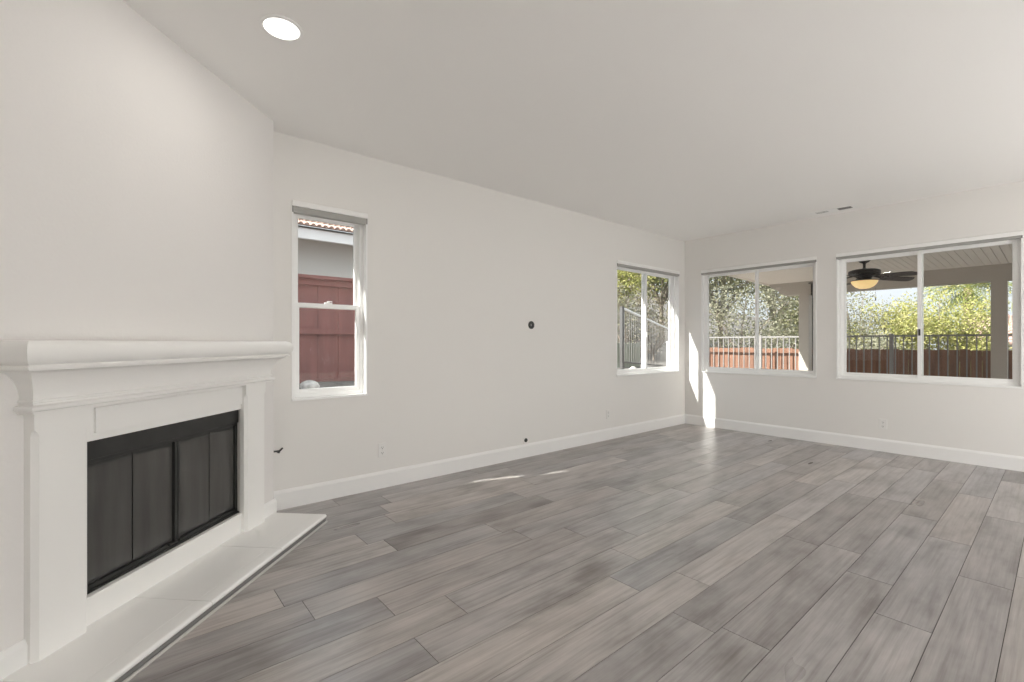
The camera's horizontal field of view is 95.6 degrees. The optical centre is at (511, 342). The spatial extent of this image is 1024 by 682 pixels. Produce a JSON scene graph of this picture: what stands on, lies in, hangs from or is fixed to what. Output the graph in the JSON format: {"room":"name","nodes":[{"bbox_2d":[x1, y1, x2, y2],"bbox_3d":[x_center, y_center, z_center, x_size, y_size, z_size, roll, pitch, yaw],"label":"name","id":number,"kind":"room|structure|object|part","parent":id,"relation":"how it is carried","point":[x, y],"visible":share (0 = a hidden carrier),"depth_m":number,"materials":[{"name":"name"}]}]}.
{"room":"empty living room","nodes":[
{"label":"empty living room","id":0,"kind":"room"},
{"bbox_2d":[0,0,272,651],"bbox_3d":[-1.799,-0.145,1.939,0.100,2.760,2.526,0,0,5],"label":"wall","id":1,"kind":"structure","parent":0,"point":[136,183],"depth_m":2.04,"materials":[{"name":"white paint"}]},
{"bbox_2d":[0,639,27,680],"bbox_3d":[-1.804,1.145,1.204,0.015,0.140,0.960,0,0,5],"label":"baseboard","id":2,"kind":"structure","parent":1,"relation":"attached to","point":[13,658],"depth_m":1.64,"materials":[{"name":"white paint"}]},
{"bbox_2d":[264,498,276,518],"bbox_3d":[-1.639,1.145,3.121,0.015,0.140,0.167,0,0,5],"label":"baseboard","id":3,"kind":"structure","parent":1,"relation":"attached to","point":[270,507],"depth_m":3.13,"materials":[{"name":"white paint"}]},
{"bbox_2d":[273,121,273,498],"bbox_3d":[-1.725,-0.145,3.231,0.080,2.760,0.174,0,0,-40],"label":"wall","id":4,"kind":"structure","parent":0,"point":[273,121],"depth_m":3.19,"materials":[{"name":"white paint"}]},
{"bbox_2d":[274,131,684,490],"bbox_3d":[0.289,-0.080,5.125,5.944,2.890,0.130,0,0,-40],"label":"wall","id":5,"kind":"structure","parent":0,"point":[458,272],"depth_m":4.38,"materials":[{"name":"white paint"}]},
{"bbox_2d":[292,212,367,400],"bbox_3d":[-1.444,-0.309,3.658,0.578,1.487,0.142,0,0,-40],"label":"window","id":6,"kind":"structure","parent":5,"relation":"in","point":[359,305],"depth_m":3.76,"materials":[{"name":"white plastic"}]},
{"bbox_3d":[-1.476,-0.627,3.696,0.502,0.716,0.028,0,0,-40],"label":"sash","id":7,"kind":"part","parent":6,"relation":"part of","materials":[{"name":"white plastic"}]},
{"bbox_3d":[-1.453,0.043,3.668,0.502,0.691,0.028,0,0,-40],"label":"sash","id":8,"kind":"part","parent":6,"relation":"part of","materials":[{"name":"white plastic"}]},
{"bbox_2d":[292,200,367,224],"bbox_3d":[-1.415,-1.009,3.624,0.574,0.088,0.063,0,0,-40],"label":"window blind","id":9,"kind":"object","parent":6,"relation":"attached to","point":[298,207],"visible":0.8,"depth_m":3.59,"materials":[{"name":"white plastic"}]},
{"bbox_2d":[378,443,385,457],"bbox_3d":[-1.085,0.899,3.879,0.072,0.116,0.010,0,0,-40],"label":"outlet","id":10,"kind":"object","parent":5,"relation":"attached to","point":[381,446],"visible":1,"depth_m":3.87,"materials":[{"name":"white plastic"}]},
{"bbox_2d":[274,414,684,510],"bbox_3d":[0.432,1.145,5.151,5.693,0.140,0.015,0,0,-40],"label":"baseboard","id":11,"kind":"structure","parent":5,"relation":"attached to","point":[312,493],"depth_m":4.27,"materials":[{"name":"white paint"}]},
{"bbox_2d":[523,437,527,443],"bbox_3d":[0.145,1.034,4.912,0.060,0.070,0.013,0,0,-40],"label":"cable jack","id":12,"kind":"object","parent":5,"relation":"attached to","point":[525,439],"visible":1,"depth_m":4.90,"materials":[{"name":"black plastic"}]},
{"bbox_2d":[528,321,533,328],"bbox_3d":[0.207,-0.187,4.966,0.084,0.084,0.009,0,0,-40],"label":"cable grommet","id":13,"kind":"object","parent":5,"relation":"attached to","point":[531,323],"visible":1,"depth_m":4.96,"materials":[{"name":"black plastic"}]},
{"bbox_2d":[616,260,678,376],"bbox_3d":[1.865,-0.309,6.444,1.489,1.487,0.142,0,0,-40],"label":"window","id":14,"kind":"structure","parent":5,"relation":"in","point":[673,366],"depth_m":6.63,"materials":[{"name":"white plastic"}]},
{"bbox_3d":[1.594,-0.298,6.234,0.728,1.373,0.028,0,0,-40],"label":"sash","id":15,"kind":"part","parent":14,"relation":"part of","materials":[{"name":"white plastic"}]},
{"bbox_2d":[617,260,679,275],"bbox_3d":[1.894,-1.017,6.409,1.485,0.072,0.063,0,0,-40],"label":"window blind","id":16,"kind":"object","parent":14,"relation":"attached to","point":[624,264],"visible":0.82,"depth_m":6.33,"materials":[{"name":"white plastic"}]},
{"bbox_3d":[2.093,-0.298,6.706,0.726,1.373,0.028,0,0,-40],"label":"sash","id":17,"kind":"part","parent":14,"relation":"part of","materials":[{"name":"white plastic"}]},
{"bbox_2d":[122,0,1023,240],"bbox_3d":[2.319,-1.625,1.495,7.774,0.200,8.300,0,0,-40],"label":"ceiling","id":18,"kind":"structure","parent":0,"point":[684,120],"depth_m":2.82,"materials":[{"name":"white paint"}]},
{"bbox_2d":[259,14,303,41],"bbox_3d":[-1.117,-1.522,2.253,0.196,0.007,0.196,0,0,-40],"label":"recessed light","id":19,"kind":"object","parent":18,"relation":"in","point":[279,27],"visible":1,"depth_m":2.25,"materials":[{"name":"white paint"}]},
{"bbox_2d":[810,204,857,215],"bbox_3d":[3.698,-1.522,5.340,0.170,0.006,0.430,0,0,-40],"label":"ceiling vent","id":20,"kind":"object","parent":18,"relation":"in","point":[853,206],"visible":1,"depth_m":5.33,"materials":[{"name":"white metal"}]},
{"bbox_2d":[128,423,1023,681],"bbox_3d":[2.324,1.221,1.544,7.444,0.012,7.970,0,0,-40],"label":"floor","id":21,"kind":"structure","parent":0,"point":[537,550],"depth_m":2.40,"materials":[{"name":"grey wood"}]},
{"bbox_2d":[0,340,327,681],"bbox_3d":[-1.793,0.604,2.382,0.956,1.223,1.619,0,0,5],"label":"fireplace","id":22,"kind":"object","parent":21,"relation":"on","point":[135,534],"visible":0.98,"depth_m":2.06,"materials":[{"name":"white paint"}]},
{"bbox_3d":[-1.776,0.764,2.048,0.005,0.507,0.215,0,0,5],"label":"glass door","id":23,"kind":"part","parent":22,"relation":"part of","materials":[{"name":"black glass"}]},
{"bbox_3d":[-1.776,0.767,2.048,0.004,0.479,0.211,0,0,5],"label":"door pane","id":24,"kind":"part","parent":22,"relation":"part of","materials":[{"name":"black glass"}]},
{"bbox_2d":[0,340,292,414],"bbox_3d":[-1.634,0.125,2.363,0.156,0.266,1.609,0,0,5],"label":"mantel shelf","id":25,"kind":"object","parent":22,"relation":"attached to","point":[50,377],"depth_m":1.97,"materials":[{"name":"white paint"}]},
{"bbox_3d":[-1.756,0.767,2.278,0.004,0.479,0.235,0,0,5],"label":"door pane","id":26,"kind":"part","parent":22,"relation":"part of","materials":[{"name":"black glass"}]},
{"bbox_3d":[-1.752,0.763,2.278,0.028,0.509,0.239,0,0,5],"label":"glass door","id":27,"kind":"part","parent":22,"relation":"part of","materials":[{"name":"black glass"}]},
{"bbox_3d":[-1.745,0.728,2.391,0.034,0.645,0.956,0,0,5],"label":"firebox frame","id":28,"kind":"part","parent":22,"relation":"part of","materials":[{"name":"black metal"}]},
{"bbox_3d":[-1.704,0.328,2.370,0.015,0.162,0.970,0,0,5],"label":"frieze panel","id":29,"kind":"part","parent":22,"relation":"part of","materials":[{"name":"white paint"}]},
{"bbox_3d":[-1.734,1.025,2.366,0.020,0.012,0.044,0,0,5],"label":"door pull","id":30,"kind":"part","parent":22,"relation":"part of","materials":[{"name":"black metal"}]},
{"bbox_3d":[-1.731,0.763,2.519,0.028,0.509,0.238,0,0,5],"label":"glass door","id":31,"kind":"part","parent":22,"relation":"part of","materials":[{"name":"black glass"}]},
{"bbox_3d":[-1.736,0.767,2.520,0.004,0.479,0.234,0,0,5],"label":"door pane","id":32,"kind":"part","parent":22,"relation":"part of","materials":[{"name":"black glass"}]},
{"bbox_3d":[-1.717,0.764,2.742,0.006,0.507,0.200,0,0,5],"label":"glass door","id":33,"kind":"part","parent":22,"relation":"part of","materials":[{"name":"black glass"}]},
{"bbox_3d":[-1.717,0.767,2.742,0.004,0.479,0.196,0,0,5],"label":"door pane","id":34,"kind":"part","parent":22,"relation":"part of","materials":[{"name":"black glass"}]},
{"bbox_2d":[685,180,1023,456],"bbox_3d":[5.179,-0.080,4.033,0.130,2.890,8.100,0,0,-40],"label":"wall","id":35,"kind":"structure","parent":0,"point":[976,418],"depth_m":5.41,"materials":[{"name":"white paint"}]},
{"bbox_2d":[701,256,816,377],"bbox_3d":[3.292,-0.309,6.265,0.142,1.487,1.471,0,0,-40],"label":"window","id":36,"kind":"structure","parent":35,"relation":"in","point":[705,367],"depth_m":6.27,"materials":[{"name":"white plastic"}]},
{"bbox_3d":[3.084,-0.298,6.532,0.028,1.373,0.720,0,0,-40],"label":"sash","id":37,"kind":"part","parent":36,"relation":"part of","materials":[{"name":"white plastic"}]},
{"bbox_2d":[701,256,815,274],"bbox_3d":[3.257,-1.019,6.235,0.063,0.068,1.467,0,0,-40],"label":"window blind","id":38,"kind":"object","parent":36,"relation":"attached to","point":[805,260],"visible":1,"depth_m":6.15,"materials":[{"name":"white plastic"}]},
{"bbox_3d":[3.551,-0.298,6.040,0.028,1.373,0.718,0,0,-40],"label":"sash","id":39,"kind":"part","parent":36,"relation":"part of","materials":[{"name":"white plastic"}]},
{"bbox_2d":[685,414,1023,471],"bbox_3d":[5.165,1.145,3.936,0.015,0.140,7.970,0,0,-40],"label":"baseboard","id":40,"kind":"structure","parent":35,"relation":"attached to","point":[995,460],"depth_m":5.22,"materials":[{"name":"white paint"}]},
{"bbox_2d":[879,419,886,429],"bbox_3d":[4.132,0.910,5.169,0.010,0.116,0.072,0,0,-40],"label":"outlet","id":41,"kind":"object","parent":35,"relation":"attached to","point":[882,422],"visible":1,"depth_m":5.16,"materials":[{"name":"white plastic"}]},
{"bbox_2d":[836,238,1022,388],"bbox_3d":[4.376,-0.309,4.977,0.142,1.487,1.492,0,0,-40],"label":"window","id":42,"kind":"structure","parent":35,"relation":"in","point":[1016,381],"depth_m":4.97,"materials":[{"name":"white plastic"}]},
{"bbox_3d":[4.195,-0.298,5.274,0.028,1.373,0.728,0,0,-40],"label":"sash","id":43,"kind":"part","parent":42,"relation":"part of","materials":[{"name":"white plastic"}]},
{"bbox_2d":[836,231,1022,259],"bbox_3d":[4.341,-1.019,4.947,0.063,0.068,1.488,0,0,-40],"label":"window blind","id":44,"kind":"object","parent":42,"relation":"attached to","point":[1017,234],"visible":1,"depth_m":4.83,"materials":[{"name":"white plastic"}]},
{"bbox_3d":[4.607,-0.298,4.723,0.028,1.373,0.730,0,0,-40],"label":"sash","id":45,"kind":"part","parent":42,"relation":"part of","materials":[{"name":"white plastic"}]},
{"label":"outside","id":46,"kind":"structure","parent":0,"visible":0},
{"bbox_2d":[299,288,908,388],"bbox_3d":[1.412,-3.806,18.509,54.000,11.042,54.500,0,0,-40],"label":"ground","id":47,"kind":"structure","parent":46,"point":[657,361],"depth_m":21.52,"materials":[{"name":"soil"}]},
{"bbox_2d":[300,380,319,388],"bbox_3d":[-2.615,0.553,6.012,0.224,0.132,0.301,0,0,-40],"label":"rock","id":48,"kind":"object","parent":47,"relation":"on","point":[307,384],"visible":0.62,"depth_m":5.93,"materials":[{"name":"white stone"}]},
{"bbox_2d":[298,219,352,277],"bbox_3d":[-7.048,-1.536,9.304,12.200,4.903,4.687,0,0,-40],"label":"house","id":49,"kind":"structure","parent":47,"relation":"on","point":[322,252],"depth_m":9.60,"materials":[{"name":"grey paint"}]},
{"bbox_2d":[298,274,354,382],"bbox_3d":[-3.400,-0.090,6.017,8.548,1.710,0.095,0,0,-40],"label":"fence","id":50,"kind":"object","parent":47,"relation":"on","point":[326,336],"visible":0.05,"depth_m":6.65,"materials":[{"name":"red wood"}]},
{"bbox_3d":[-3.447,0.198,5.958,8.400,0.795,0.045,0,0,-40],"label":"rail","id":51,"kind":"part","parent":50,"relation":"part of","materials":[{"name":"red wood"}]},
{"bbox_2d":[617,342,639,366],"bbox_3d":[2.710,0.452,11.054,0.020,0.926,1.452,0,0,41],"label":"fence","id":52,"kind":"object","parent":47,"relation":"on","point":[635,346],"visible":0.37,"depth_m":11.21,"materials":[{"name":"grey wood"}]},
{"bbox_2d":[617,280,665,348],"bbox_3d":[3.378,-0.551,13.630,2.289,2.694,2.410,0,0,-40],"label":"dry shrub","id":53,"kind":"object","parent":47,"relation":"on","point":[623,303],"visible":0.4,"depth_m":13.34,"materials":[{"name":"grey plant"}]},
{"bbox_2d":[617,270,667,342],"bbox_3d":[3.660,-2.103,15.025,4.705,5.166,4.327,0,0,8],"label":"leafy tree","id":54,"kind":"object","parent":47,"relation":"on","point":[626,274],"visible":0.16,"depth_m":14.14,"materials":[{"name":"green plant"}]},
{"bbox_2d":[617,275,668,360],"bbox_3d":[3.986,-0.568,13.632,3.035,2.994,3.078,0,0,10],"label":"dry shrub","id":55,"kind":"object","parent":47,"relation":"on","point":[657,346],"visible":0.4,"depth_m":13.41,"materials":[{"name":"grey plant"}]},
{"bbox_2d":[620,306,668,368],"bbox_3d":[3.121,0.336,10.550,0.077,2.011,4.537,0,0,29],"label":"railing","id":56,"kind":"object","parent":47,"relation":"on","point":[622,309],"visible":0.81,"depth_m":9.05,"materials":[{"name":"white metal"}]},
{"bbox_3d":[2.039,0.336,8.600,0.060,2.011,0.060,0,0,-40],"label":"post","id":57,"kind":"part","parent":56,"relation":"part of","materials":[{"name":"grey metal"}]},
{"bbox_3d":[3.121,0.498,10.550,0.032,0.308,4.462,0,0,29],"label":"rail","id":58,"kind":"part","parent":56,"relation":"part of","materials":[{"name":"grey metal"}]},
{"bbox_3d":[3.121,-0.502,10.550,0.048,0.324,4.463,0,0,29],"label":"rail","id":59,"kind":"part","parent":56,"relation":"part of","materials":[{"name":"white metal"}]},
{"bbox_3d":[4.202,0.196,12.500,0.060,1.179,0.060,0,0,-40],"label":"post","id":60,"kind":"part","parent":56,"relation":"part of","materials":[{"name":"grey metal"}]},
{"bbox_2d":[631,274,668,339],"bbox_3d":[5.544,-2.339,16.802,3.929,5.472,5.171,0,0,-19],"label":"tree","id":61,"kind":"object","parent":47,"relation":"on","point":[664,286],"visible":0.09,"depth_m":16.96,"materials":[{"name":"green plant"}]},
{"bbox_2d":[666,341,668,365],"bbox_3d":[3.777,0.337,11.200,0.110,0.743,0.110,0,0,-40],"label":"drain pipe","id":62,"kind":"object","parent":47,"relation":"on","point":[667,342],"visible":0.51,"depth_m":11.17,"materials":[{"name":"white"}]},
{"bbox_2d":[663,276,776,347],"bbox_3d":[6.965,-2.006,15.846,4.621,5.983,5.196,0,0,5],"label":"tree","id":63,"kind":"object","parent":47,"relation":"on","point":[724,280],"visible":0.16,"depth_m":15.60,"materials":[{"name":"green plant"}]},
{"bbox_2d":[709,281,798,348],"bbox_3d":[7.079,-0.468,14.365,3.865,3.364,3.869,0,0,25],"label":"shrub","id":64,"kind":"object","parent":47,"relation":"on","point":[773,332],"visible":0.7,"depth_m":13.82,"materials":[{"name":"green plant"}]},
{"bbox_2d":[733,278,798,347],"bbox_3d":[10.342,-1.891,17.765,4.557,5.869,4.740,0,0,26],"label":"tree","id":65,"kind":"object","parent":47,"relation":"on","point":[794,298],"visible":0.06,"depth_m":17.74,"materials":[{"name":"green plant"}]},
{"bbox_2d":[748,282,865,348],"bbox_3d":[9.469,-0.622,15.497,3.780,4.396,3.694,0,0,-40],"label":"bushy tree","id":66,"kind":"object","parent":47,"relation":"on","point":[795,318],"visible":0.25,"depth_m":15.21,"materials":[{"name":"green plant"}]},
{"bbox_2d":[709,334,1011,378],"bbox_3d":[6.972,0.604,8.643,0.056,1.522,8.643,0,0,-40],"label":"metal railing","id":67,"kind":"object","parent":47,"relation":"on","point":[891,336],"visible":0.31,"depth_m":8.70,"materials":[{"name":"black metal"}]},
{"bbox_3d":[5.540,0.604,10.344,0.056,1.522,0.056,0,0,-40],"label":"post","id":68,"kind":"part","parent":67,"relation":"part of","materials":[{"name":"silver metal"}]},
{"bbox_3d":[6.986,-0.121,8.626,0.036,0.032,8.600,0,0,-40],"label":"rail","id":69,"kind":"part","parent":67,"relation":"part of","materials":[{"name":"silver metal"}]},
{"bbox_3d":[7.022,0.604,8.584,0.056,1.522,0.056,0,0,-40],"label":"post","id":70,"kind":"part","parent":67,"relation":"part of","materials":[{"name":"silver metal"}]},
{"bbox_2d":[710,347,1011,378],"bbox_3d":[7.896,0.891,8.278,0.076,1.547,10.496,0,0,-40],"label":"fence","id":71,"kind":"object","parent":47,"relation":"on","point":[981,354],"visible":0.2,"depth_m":9.02,"materials":[{"name":"red wood"}]},
{"bbox_2d":[727,244,1011,378],"bbox_3d":[6.909,-0.041,5.378,4.242,2.812,8.530,0,0,-40],"label":"patio cover","id":72,"kind":"object","parent":47,"relation":"on","point":[993,264],"visible":0.35,"depth_m":7.27,"materials":[{"name":"beige paint"}]},
{"bbox_3d":[5.774,0.210,9.135,0.175,2.310,0.175,0,0,-40],"label":"post","id":73,"kind":"part","parent":72,"relation":"part of","materials":[{"name":"beige paint"}]},
{"bbox_2d":[811,284,812,370],"bbox_3d":[5.774,0.105,8.886,0.080,2.460,0.070,0,0,-40],"label":"downspout","id":74,"kind":"object","parent":72,"relation":"attached to","point":[811,284],"visible":0.38,"depth_m":8.88,"materials":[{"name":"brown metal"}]},
{"bbox_2d":[808,260,916,300],"bbox_3d":[5.104,-0.919,6.762,1.299,0.631,1.326,0,0,-40],"label":"ceiling fan","id":75,"kind":"object","parent":72,"relation":"hanging from","point":[864,275],"visible":0.92,"depth_m":6.68,"materials":[{"name":"brown metal"}]},
{"bbox_3d":[5.145,-0.844,6.776,0.324,0.118,0.324,0,0,-40],"label":"lamp shade","id":76,"kind":"part","parent":75,"relation":"part of","materials":[{"name":"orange glass"}]},
{"bbox_3d":[5.615,-0.929,6.768,0.440,0.059,0.152,0,0,1],"label":"blade","id":77,"kind":"part","parent":75,"relation":"part of","materials":[{"name":"brown wood"}]},
{"bbox_3d":[5.284,-0.929,6.327,0.152,0.059,0.440,0,0,-17],"label":"blade","id":78,"kind":"part","parent":75,"relation":"part of","materials":[{"name":"brown wood"}]},
{"bbox_3d":[7.474,0.210,7.115,0.175,2.310,0.175,0,0,-40],"label":"post","id":79,"kind":"part","parent":72,"relation":"part of","materials":[{"name":"beige paint"}]},
{"bbox_2d":[847,290,904,345],"bbox_3d":[12.566,-0.409,16.835,3.075,4.937,3.378,0,0,-13],"label":"bushy tree","id":80,"kind":"object","parent":47,"relation":"on","point":[851,294],"visible":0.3,"depth_m":16.41,"materials":[{"name":"green plant"}]},
{"bbox_2d":[847,320,914,373],"bbox_3d":[10.795,0.697,14.170,2.801,2.838,2.932,0,0,1],"label":"shrub","id":81,"kind":"object","parent":47,"relation":"on","point":[875,344],"visible":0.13,"depth_m":14.07,"materials":[{"name":"green plant"}]},
{"bbox_2d":[847,291,946,373],"bbox_3d":[13.264,0.108,16.377,3.717,4.030,3.492,0,0,-23],"label":"shrub","id":82,"kind":"object","parent":47,"relation":"on","point":[896,320],"visible":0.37,"depth_m":15.72,"materials":[{"name":"green plant"}]},
{"bbox_2d":[880,283,1010,371],"bbox_3d":[13.956,-0.012,15.032,3.330,4.258,3.301,0,0,33],"label":"shrub","id":83,"kind":"object","parent":47,"relation":"on","point":[937,320],"visible":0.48,"depth_m":14.55,"materials":[{"name":"green plant"}]},
{"bbox_2d":[915,281,1011,339],"bbox_3d":[16.243,-0.260,16.403,3.314,4.750,3.466,0,0,-27],"label":"tree","id":84,"kind":"object","parent":47,"relation":"on","point":[968,288],"visible":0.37,"depth_m":16.41,"materials":[{"name":"green plant"}]},
{"bbox_2d":[937,324,1011,350],"bbox_3d":[14.586,0.702,14.603,2.259,2.835,1.971,0,0,-40],"label":"shrub","id":85,"kind":"object","parent":47,"relation":"on","point":[979,346],"visible":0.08,"depth_m":14.46,"materials":[{"name":"green plant"}]},
{"bbox_2d":[973,314,1011,350],"bbox_3d":[28.935,-0.014,24.496,6.658,3.258,7.200,0,0,-40],"label":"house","id":86,"kind":"structure","parent":47,"relation":"on","point":[1009,316],"depth_m":25.37,"materials":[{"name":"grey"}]}
]}

